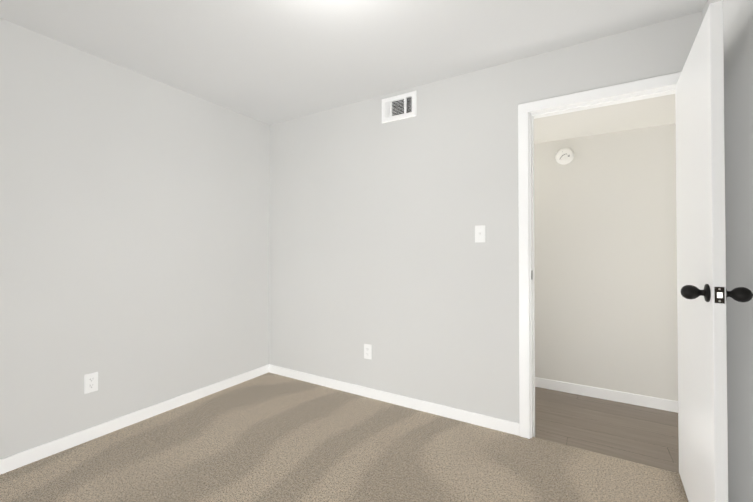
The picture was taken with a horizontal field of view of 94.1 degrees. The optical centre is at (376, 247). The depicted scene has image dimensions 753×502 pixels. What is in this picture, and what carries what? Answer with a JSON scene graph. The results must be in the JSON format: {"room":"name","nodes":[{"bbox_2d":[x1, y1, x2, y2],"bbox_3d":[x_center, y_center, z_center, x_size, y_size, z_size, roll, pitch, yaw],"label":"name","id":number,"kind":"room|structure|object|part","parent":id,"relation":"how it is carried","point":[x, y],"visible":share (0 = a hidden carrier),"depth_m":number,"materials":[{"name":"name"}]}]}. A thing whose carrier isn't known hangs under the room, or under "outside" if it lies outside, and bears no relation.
{"room":"empty bedroom","nodes":[
{"label":"empty bedroom","id":0,"kind":"room"},
{"bbox_2d":[0,18,269,458],"bbox_3d":[-1.829,0.018,2.295,0.115,2.490,3.030,0,-1,31],"label":"wall","id":1,"kind":"structure","parent":0,"point":[134,235],"depth_m":2.33,"materials":[{"name":"grey paint"}]},
{"bbox_2d":[84,372,97,393],"bbox_3d":[-1.802,0.855,2.213,0.007,0.120,0.073,0,-1,31],"label":"outlet","id":2,"kind":"object","parent":1,"relation":"attached to","point":[90,382],"visible":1,"depth_m":2.21,"materials":[{"name":"white plastic"}]},
{"bbox_2d":[0,365,267,474],"bbox_3d":[-1.766,1.184,2.263,0.012,0.098,2.770,0,-1,31],"label":"baseboard","id":3,"kind":"structure","parent":1,"relation":"attached to","point":[21,459],"depth_m":2.31,"materials":[{"name":"white paint"}]},
{"bbox_2d":[0,372,687,501],"bbox_3d":[-0.395,1.219,1.436,3.215,0.030,2.822,0,-1,31],"label":"floor carpet","id":4,"kind":"object","parent":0,"point":[269,437],"visible":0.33,"depth_m":1.97,"materials":[{"name":"beige carpet"}]},
{"bbox_2d":[0,0,706,124],"bbox_3d":[-0.401,-1.286,1.453,3.445,0.100,3.030,0,-1,31],"label":"ceiling","id":5,"kind":"structure","parent":0,"point":[270,62],"depth_m":2.05,"materials":[{"name":"paint"}]},
{"bbox_2d":[269,11,701,422],"bbox_3d":[0.348,0.022,2.689,3.445,2.490,0.115,0,-1,31],"label":"wall","id":6,"kind":"structure","parent":0,"point":[374,220],"depth_m":2.63,"materials":[{"name":"grey paint"}]},
{"bbox_2d":[364,344,371,358],"bbox_3d":[-0.072,0.851,2.861,0.073,0.120,0.007,0,-1,31],"label":"outlet","id":7,"kind":"object","parent":6,"relation":"attached to","point":[367,351],"visible":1,"depth_m":2.86,"materials":[{"name":"white plastic"}]},
{"bbox_2d":[268,364,518,435],"bbox_3d":[-0.057,1.190,2.846,2.285,0.098,0.012,0,-1,31],"label":"baseboard","id":8,"kind":"structure","parent":6,"relation":"attached to","point":[482,420],"depth_m":2.67,"materials":[{"name":"white paint"}]},
{"bbox_2d":[382,91,415,122],"bbox_3d":[0.198,-1.094,2.782,0.305,0.195,0.129,0,-1,31],"label":"air vent","id":9,"kind":"object","parent":6,"relation":"in","point":[399,107],"visible":0.96,"depth_m":2.75,"materials":[{"name":"white metal"}]},
{"bbox_2d":[475,225,484,241],"bbox_3d":[0.707,-0.093,2.397,0.071,0.116,0.019,0,-1,31],"label":"light switch","id":10,"kind":"object","parent":6,"relation":"attached to","point":[480,233],"visible":1,"depth_m":2.40,"materials":[{"name":"white plastic"}]},
{"bbox_2d":[518,72,680,438],"bbox_3d":[1.343,0.150,2.090,0.906,2.161,0.150,0,-1,31],"label":"door frame","id":11,"kind":"structure","parent":6,"relation":"attached to","point":[524,108],"depth_m":2.24,"materials":[{"name":"white paint"}]},
{"bbox_2d":[675,0,752,501],"bbox_3d":[1.407,0.160,1.534,0.198,2.050,0.762,0,-1,33],"label":"door leaf","id":12,"kind":"structure","parent":11,"relation":"attached to","point":[701,321],"depth_m":1.35,"materials":[{"name":"white paint"}]},
{"bbox_3d":[1.226,0.167,1.259,0.198,0.067,0.103,0,-1,33],"label":"door hardware","id":13,"kind":"part","parent":12,"relation":"part of","materials":[{"name":"black metal"}]},
{"bbox_2d":[534,94,675,143],"bbox_3d":[1.108,-1.127,2.817,5.600,0.390,0.865,0,-1,31],"label":"ceiling","id":14,"kind":"structure","parent":0,"point":[649,112],"depth_m":2.56,"materials":[{"name":"paint"}]},
{"bbox_2d":[534,123,677,400],"bbox_3d":[1.360,0.033,3.225,5.830,2.500,0.115,0,-1,31],"label":"wall","id":15,"kind":"structure","parent":0,"point":[605,244],"depth_m":2.82,"materials":[{"name":"paint"}]},
{"bbox_2d":[555,148,573,164],"bbox_3d":[1.607,-0.785,2.993,0.144,0.144,0.045,0,-1,31],"label":"smoke detector","id":16,"kind":"object","parent":15,"relation":"attached to","point":[563,156],"visible":1,"depth_m":2.98,"materials":[{"name":"white plastic"}]},
{"bbox_2d":[535,377,677,412],"bbox_3d":[1.328,1.195,3.159,5.600,0.088,0.012,0,-1,31],"label":"baseboard","id":17,"kind":"structure","parent":15,"relation":"attached to","point":[635,399],"depth_m":2.81,"materials":[{"name":"white paint"}]},
{"bbox_2d":[535,387,678,472],"bbox_3d":[1.084,1.254,2.751,5.600,0.048,1.000,0,-1,31],"label":"floor","id":18,"kind":"structure","parent":0,"point":[648,436],"depth_m":2.38,"materials":[{"name":"wood"}]},
{"bbox_2d":[702,0,752,501],"bbox_3d":[1.027,0.000,0.583,0.115,2.490,2.800,0,-1,31],"label":"wall","id":19,"kind":"structure","parent":0,"point":[738,66],"depth_m":1.40,"materials":[{"name":"grey paint"}]}
]}

